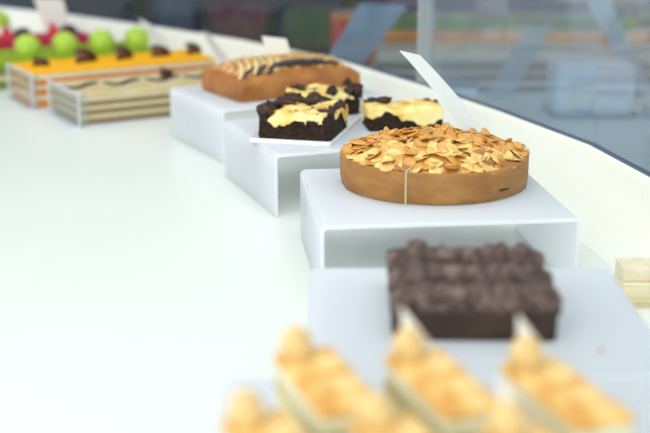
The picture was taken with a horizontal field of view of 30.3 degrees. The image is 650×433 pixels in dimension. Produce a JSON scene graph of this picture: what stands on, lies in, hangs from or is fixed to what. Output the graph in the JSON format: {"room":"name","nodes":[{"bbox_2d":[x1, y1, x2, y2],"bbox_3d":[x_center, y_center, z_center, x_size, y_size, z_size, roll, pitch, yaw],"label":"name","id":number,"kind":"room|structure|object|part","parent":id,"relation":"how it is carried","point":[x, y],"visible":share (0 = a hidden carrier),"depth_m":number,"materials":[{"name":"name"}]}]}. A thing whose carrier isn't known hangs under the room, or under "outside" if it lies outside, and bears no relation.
{"room":"food shop","nodes":[
{"label":"food shop","id":0,"kind":"room"},
{"bbox_2d":[0,0,347,37],"bbox_3d":[0.000,-1.517,4.402,8.000,3.200,0.100,0,16,0],"label":"wall","id":1,"kind":"structure","parent":0,"point":[123,10],"depth_m":4.56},
{"bbox_2d":[0,91,649,432],"bbox_3d":[-0.386,-0.096,1.695,1.529,0.030,2.711,0,16,0],"label":"counter","id":2,"kind":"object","parent":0,"point":[138,280],"depth_m":1.14,"materials":[{"name":"white"}]},
{"bbox_2d":[0,11,14,34],"bbox_3d":[-0.652,-0.360,2.378,0.076,0.099,0.076,0,16,0],"label":"cake","id":3,"kind":"object","parent":2,"relation":"on","point":[4,19],"visible":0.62,"depth_m":2.36,"materials":[{"name":"green food"}]},
{"bbox_3d":[-0.652,-0.392,2.369,0.060,0.033,0.060,0,16,0],"label":"green crown","id":4,"kind":"part","parent":3,"relation":"part of","materials":[{"name":"green food"}]},
{"bbox_2d":[3,63,53,110],"bbox_3d":[-0.357,-0.231,2.006,0.334,0.058,0.134,-9,18,-29],"label":"cake tray","id":5,"kind":"object","parent":2,"relation":"on","point":[9,98],"visible":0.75,"depth_m":1.92,"materials":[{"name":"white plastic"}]},
{"bbox_2d":[11,42,215,107],"bbox_3d":[-0.348,-0.245,2.007,0.322,0.080,0.122,-9,18,-29],"label":"cake","id":6,"kind":"object","parent":5,"relation":"on","point":[86,65],"visible":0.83,"depth_m":1.96,"materials":[{"name":"food"}]},
{"bbox_2d":[138,18,172,50],"bbox_3d":[-0.293,-0.315,2.092,0.062,0.064,0.015,0,16,0],"label":"price card","id":7,"kind":"object","parent":6,"relation":"on","point":[156,37],"visible":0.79,"depth_m":2.09,"materials":[{"name":"white paper"}]},
{"bbox_2d":[43,80,255,128],"bbox_3d":[-0.259,-0.191,1.879,0.334,0.052,0.142,-9,18,-29],"label":"cake tray","id":8,"kind":"object","parent":2,"relation":"on","point":[67,122],"visible":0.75,"depth_m":1.79,"materials":[{"name":"white plastic"}]},
{"bbox_2d":[52,67,209,125],"bbox_3d":[-0.254,-0.199,1.880,0.318,0.061,0.130,-9,18,-29],"label":"cake","id":9,"kind":"object","parent":8,"relation":"on","point":[104,100],"visible":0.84,"depth_m":1.81,"materials":[{"name":"beige food"}]},
{"bbox_2d":[201,31,229,62],"bbox_3d":[-0.172,-0.270,1.962,0.060,0.070,0.030,0,16,0],"label":"price card","id":10,"kind":"object","parent":9,"relation":"on","point":[218,51],"visible":0.7,"depth_m":1.96,"materials":[{"name":"white paper"}]},
{"bbox_2d":[170,85,382,162],"bbox_3d":[-0.069,-0.140,1.668,0.240,0.070,0.185,-8,18,-27],"label":"display riser","id":11,"kind":"object","parent":2,"relation":"on","point":[197,114],"visible":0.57,"depth_m":1.60,"materials":[{"name":"white plastic"}]},
{"bbox_2d":[201,52,359,102],"bbox_3d":[-0.061,-0.199,1.659,0.190,0.049,0.122,-9,19,-30],"label":"cake","id":12,"kind":"object","parent":11,"relation":"on","point":[262,77],"visible":0.97,"depth_m":1.61,"materials":[{"name":"food"}]},
{"bbox_2d":[262,36,290,53],"bbox_3d":[-0.067,-0.236,1.696,0.046,0.039,0.004,-5,17,-16],"label":"price card","id":13,"kind":"object","parent":12,"relation":"on","point":[272,44],"visible":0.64,"depth_m":1.69,"materials":[{"name":"white paper"}]},
{"bbox_2d":[224,118,454,216],"bbox_3d":[0.028,-0.070,1.426,0.250,0.070,0.198,-6,17,-20],"label":"display riser","id":14,"kind":"object","parent":2,"relation":"on","point":[253,167],"visible":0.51,"depth_m":1.37,"materials":[{"name":"white plastic"}]},
{"bbox_2d":[250,105,361,146],"bbox_3d":[-0.012,-0.112,1.437,0.094,0.004,0.225,4,17,13],"label":"serving plate","id":15,"kind":"object","parent":14,"relation":"on","point":[352,120],"visible":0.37,"depth_m":1.34,"materials":[{"name":"white ceramic"}]},
{"bbox_2d":[256,91,347,141],"bbox_3d":[-0.025,-0.117,1.373,0.093,0.044,0.092,4,17,13],"label":"brownie","id":16,"kind":"object","parent":15,"relation":"on","point":[315,116],"visible":1,"depth_m":1.34,"materials":[{"name":"black food"}]},
{"bbox_2d":[284,77,362,114],"bbox_3d":[-0.001,-0.151,1.496,0.086,0.041,0.070,-6,17,-21],"label":"brownie","id":17,"kind":"object","parent":15,"relation":"on","point":[349,94],"visible":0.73,"depth_m":1.48,"materials":[{"name":"black food"}]},
{"bbox_2d":[361,96,443,131],"bbox_3d":[0.091,-0.124,1.426,0.091,0.033,0.058,-2,16,-7],"label":"brownie","id":18,"kind":"object","parent":14,"relation":"on","point":[378,113],"visible":0.98,"depth_m":1.40,"materials":[{"name":"yellow food"}]},
{"bbox_2d":[216,378,649,432],"bbox_3d":[0.080,0.162,0.622,0.279,0.070,0.226,0,16,0],"label":"display riser","id":19,"kind":"object","parent":2,"relation":"on","point":[633,394],"visible":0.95,"depth_m":0.70,"materials":[{"name":"white plastic"}]},
{"bbox_2d":[221,388,302,432],"bbox_3d":[-0.021,0.116,0.551,0.034,0.058,0.081,-5,17,-18],"label":"slice","id":20,"kind":"object","parent":19,"relation":"on","point":[246,413],"visible":1,"depth_m":0.56,"materials":[{"name":"food"}]},
{"bbox_2d":[273,325,371,432],"bbox_3d":[0.001,0.093,0.629,0.034,0.058,0.081,-5,17,-18],"label":"slice","id":21,"kind":"object","parent":19,"relation":"on","point":[316,386],"visible":0.91,"depth_m":0.62,"materials":[{"name":"food"}]},
{"bbox_2d":[348,391,430,432],"bbox_3d":[0.040,0.117,0.548,0.034,0.058,0.081,-5,17,-18],"label":"slice","id":22,"kind":"object","parent":19,"relation":"on","point":[375,413],"visible":1,"depth_m":0.56,"materials":[{"name":"food"}]},
{"bbox_2d":[384,306,497,432],"bbox_3d":[0.061,0.090,0.627,0.034,0.065,0.083,-5,17,-18],"label":"slice","id":23,"kind":"object","parent":19,"relation":"on","point":[421,379],"visible":0.88,"depth_m":0.62,"materials":[{"name":"food"}]},
{"bbox_2d":[478,375,552,432],"bbox_3d":[0.101,0.116,0.538,0.034,0.065,0.083,-5,17,-18],"label":"slice","id":24,"kind":"object","parent":19,"relation":"on","point":[509,415],"visible":1,"depth_m":0.55,"materials":[{"name":"food"}]},
{"bbox_2d":[499,314,635,432],"bbox_3d":[0.122,0.093,0.616,0.034,0.065,0.083,-5,17,-18],"label":"slice","id":25,"kind":"object","parent":19,"relation":"on","point":[552,392],"visible":0.91,"depth_m":0.61,"materials":[{"name":"food"}]},
{"bbox_2d":[300,168,580,270],"bbox_3d":[0.100,0.010,1.147,0.230,0.070,0.205,-2,16,-6],"label":"display riser","id":26,"kind":"object","parent":2,"relation":"on","point":[549,228],"visible":0.7,"depth_m":1.08,"materials":[{"name":"white plastic"}]},
{"bbox_2d":[340,123,529,205],"bbox_3d":[0.107,-0.058,1.169,0.185,0.049,0.185,0,16,0],"label":"tart","id":27,"kind":"object","parent":26,"relation":"on","point":[443,165],"visible":1,"depth_m":1.11,"materials":[{"name":"brown food"}]},
{"bbox_2d":[400,51,481,132],"bbox_3d":[0.123,-0.122,1.221,0.098,0.098,0.036,0,16,0],"label":"price card","id":28,"kind":"object","parent":27,"relation":"on","point":[459,111],"visible":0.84,"depth_m":1.22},
{"bbox_2d":[307,268,649,377],"bbox_3d":[0.103,0.102,0.831,0.231,0.070,0.205,0,16,0],"label":"display riser","id":29,"kind":"object","parent":2,"relation":"on","point":[349,313],"visible":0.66,"depth_m":0.80,"materials":[{"name":"white plastic"}]},
{"bbox_2d":[386,239,562,341],"bbox_3d":[0.099,0.046,0.827,0.112,0.039,0.117,0,16,1],"label":"chocolate cake","id":30,"kind":"object","parent":29,"relation":"on","point":[467,293],"visible":0.99,"depth_m":0.78,"materials":[{"name":"brown food"}]},
{"bbox_2d":[614,258,649,306],"bbox_3d":[0.294,0.057,1.048,0.074,0.036,0.038,0,16,0],"label":"cake","id":31,"kind":"object","parent":2,"relation":"on","point":[632,275],"visible":0.73,"depth_m":1.03,"materials":[{"name":"beige food"}]},
{"bbox_3d":[-0.494,-0.267,2.142,0.359,0.052,0.134,-9,18,-29],"label":"cake tray","id":32,"kind":"object","parent":2,"relation":"on","visible":0},
{"bbox_2d":[0,27,151,89],"bbox_3d":[-0.483,-0.287,2.143,0.352,0.085,0.122,-9,18,-29],"label":"bar","id":33,"kind":"object","parent":32,"relation":"on","point":[136,39],"visible":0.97,"depth_m":2.12,"materials":[{"name":"food"}]},
{"bbox_3d":[-0.620,-0.300,2.255,0.379,0.052,0.134,-9,18,-29],"label":"cake tray","id":34,"kind":"object","parent":2,"relation":"on","visible":0},
{"bbox_2d":[0,21,89,48],"bbox_3d":[-0.615,-0.319,2.253,0.360,0.085,0.122,-9,18,-29],"label":"bar","id":35,"kind":"object","parent":34,"relation":"on","point":[7,38],"visible":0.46,"depth_m":2.26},
{"bbox_2d":[34,0,68,32],"bbox_3d":[-0.528,-0.387,2.334,0.069,0.075,0.011,0,16,0],"label":"price card","id":36,"kind":"object","parent":35,"relation":"on","point":[54,11],"visible":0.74,"depth_m":2.33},
{"bbox_2d":[0,7,649,269],"bbox_3d":[-0.198,-0.175,1.780,0.536,0.075,3.108,-9,18,-28],"label":"ledge","id":37,"kind":"structure","parent":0,"point":[610,199],"depth_m":1.35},
{"bbox_2d":[0,6,649,176],"bbox_3d":[-0.179,-0.214,1.780,0.486,0.001,3.105,-9,18,-28],"label":"gasket","id":38,"kind":"structure","parent":37,"relation":"attached to","point":[593,144],"depth_m":1.53,"materials":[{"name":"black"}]},
{"bbox_2d":[336,11,649,169],"bbox_3d":[0.725,0.295,2.089,1.550,1.000,2.650,0,16,0],"label":"countertop","id":39,"kind":"structure","parent":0,"point":[629,138],"depth_m":1.79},
{"bbox_2d":[330,13,372,63],"bbox_3d":[0.053,-0.347,2.341,0.082,0.094,0.052,-1,16,-4],"label":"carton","id":40,"kind":"object","parent":39,"relation":"on","point":[339,21],"visible":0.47,"depth_m":2.31,"materials":[{"name":"cardboard"}]},
{"bbox_2d":[329,2,407,63],"bbox_3d":[0.055,-0.289,2.040,0.171,0.150,0.022,0,16,0],"label":"display card","id":41,"kind":"object","parent":39,"relation":"on","point":[370,22],"visible":0.63,"depth_m":2.03,"materials":[{"name":"blue paper"}]},
{"bbox_2d":[445,78,478,99],"bbox_3d":[0.209,-0.182,1.847,0.050,0.052,0.052,3,16,10],"label":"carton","id":42,"kind":"object","parent":39,"relation":"on","point":[465,87],"visible":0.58,"depth_m":1.82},
{"bbox_2d":[365,0,649,13],"bbox_3d":[0.521,-0.448,2.716,0.860,0.080,0.090,0,16,1],"label":"bar","id":43,"kind":"object","parent":39,"relation":"on","point":[414,6],"visible":0.27,"depth_m":2.67,"materials":[{"name":"grey metal"}]},
{"bbox_2d":[373,30,649,68],"bbox_3d":[0.521,-0.309,2.257,0.860,0.068,0.090,0,16,1],"label":"bar","id":44,"kind":"object","parent":39,"relation":"on","point":[393,39],"visible":0.36,"depth_m":2.21,"materials":[{"name":"grey metal"}]},
{"bbox_2d":[377,50,649,91],"bbox_3d":[0.521,-0.251,2.075,0.860,0.058,0.090,0,16,1],"label":"bar","id":45,"kind":"object","parent":39,"relation":"on","point":[485,66],"visible":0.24,"depth_m":2.04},
{"bbox_2d":[485,26,550,98],"bbox_3d":[0.317,-0.253,1.972,0.104,0.118,0.012,0,16,0],"label":"display card","id":46,"kind":"object","parent":39,"relation":"on","point":[526,48],"visible":1,"depth_m":1.97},
{"bbox_2d":[390,13,649,30],"bbox_3d":[0.521,-0.376,2.477,0.860,0.074,0.090,0,16,1],"label":"bar","id":47,"kind":"object","parent":39,"relation":"on","point":[406,21],"visible":0.28,"depth_m":2.43,"materials":[{"name":"grey metal"}]},
{"bbox_2d":[542,57,636,118],"bbox_3d":[0.410,-0.201,1.857,0.135,0.082,0.100,0,16,0],"label":"tub","id":48,"kind":"object","parent":39,"relation":"on","point":[576,87],"visible":1,"depth_m":1.82,"materials":[{"name":"white plastic"}]},
{"bbox_3d":[0.410,-0.237,1.847,0.119,0.006,0.088,0,16,0],"label":"lid","id":49,"kind":"part","parent":48,"relation":"part of","materials":[{"name":"plastic"}]},
{"bbox_2d":[585,0,649,95],"bbox_3d":[0.483,-0.286,1.984,0.138,0.175,0.012,0,16,0],"label":"display card","id":50,"kind":"object","parent":39,"relation":"on","point":[603,11],"visible":0.83,"depth_m":1.98,"materials":[{"name":"paper"}]},
{"bbox_3d":[0.000,0.231,4.204,8.000,0.050,1.250,0,16,0],"label":"floor","id":51,"kind":"structure","parent":0,"visible":0},
{"bbox_2d":[157,0,198,31],"bbox_3d":[-0.505,-0.901,4.070,0.130,2.200,0.120,0,16,0],"label":"pillar","id":52,"kind":"structure","parent":51,"relation":"on","point":[179,14],"depth_m":4.07,"materials":[{"name":"grey"}]},
{"bbox_2d":[202,0,330,55],"bbox_3d":[-0.030,-0.372,3.952,0.700,1.250,0.300,0,16,0],"label":"storage rack","id":53,"kind":"object","parent":51,"relation":"on","point":[205,3],"visible":0.02,"depth_m":3.73,"materials":[{"name":"grey metal"}]},
{"bbox_3d":[-0.370,-0.334,3.817,0.020,1.250,0.020,0,16,0],"label":"post","id":54,"kind":"part","parent":53,"relation":"part of","materials":[{"name":"grey metal"}]},
{"bbox_2d":[209,0,269,42],"bbox_3d":[-0.270,-0.624,3.858,0.180,0.145,0.210,0,16,0],"label":"crate","id":55,"kind":"object","parent":53,"relation":"on","point":[244,19],"visible":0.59,"depth_m":3.76,"materials":[{"name":"purple plastic"}]},
{"bbox_2d":[283,0,340,48],"bbox_3d":[-0.040,-0.624,3.858,0.180,0.145,0.210,0,16,0],"label":"crate","id":56,"kind":"object","parent":53,"relation":"on","point":[307,22],"visible":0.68,"depth_m":3.76,"materials":[{"name":"green plastic"}]},
{"bbox_2d":[346,0,364,10],"bbox_3d":[0.160,-0.624,3.858,0.180,0.145,0.210,0,16,0],"label":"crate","id":57,"kind":"object","parent":53,"relation":"on","point":[352,5],"visible":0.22,"depth_m":3.75,"materials":[{"name":"grey"}]}
]}

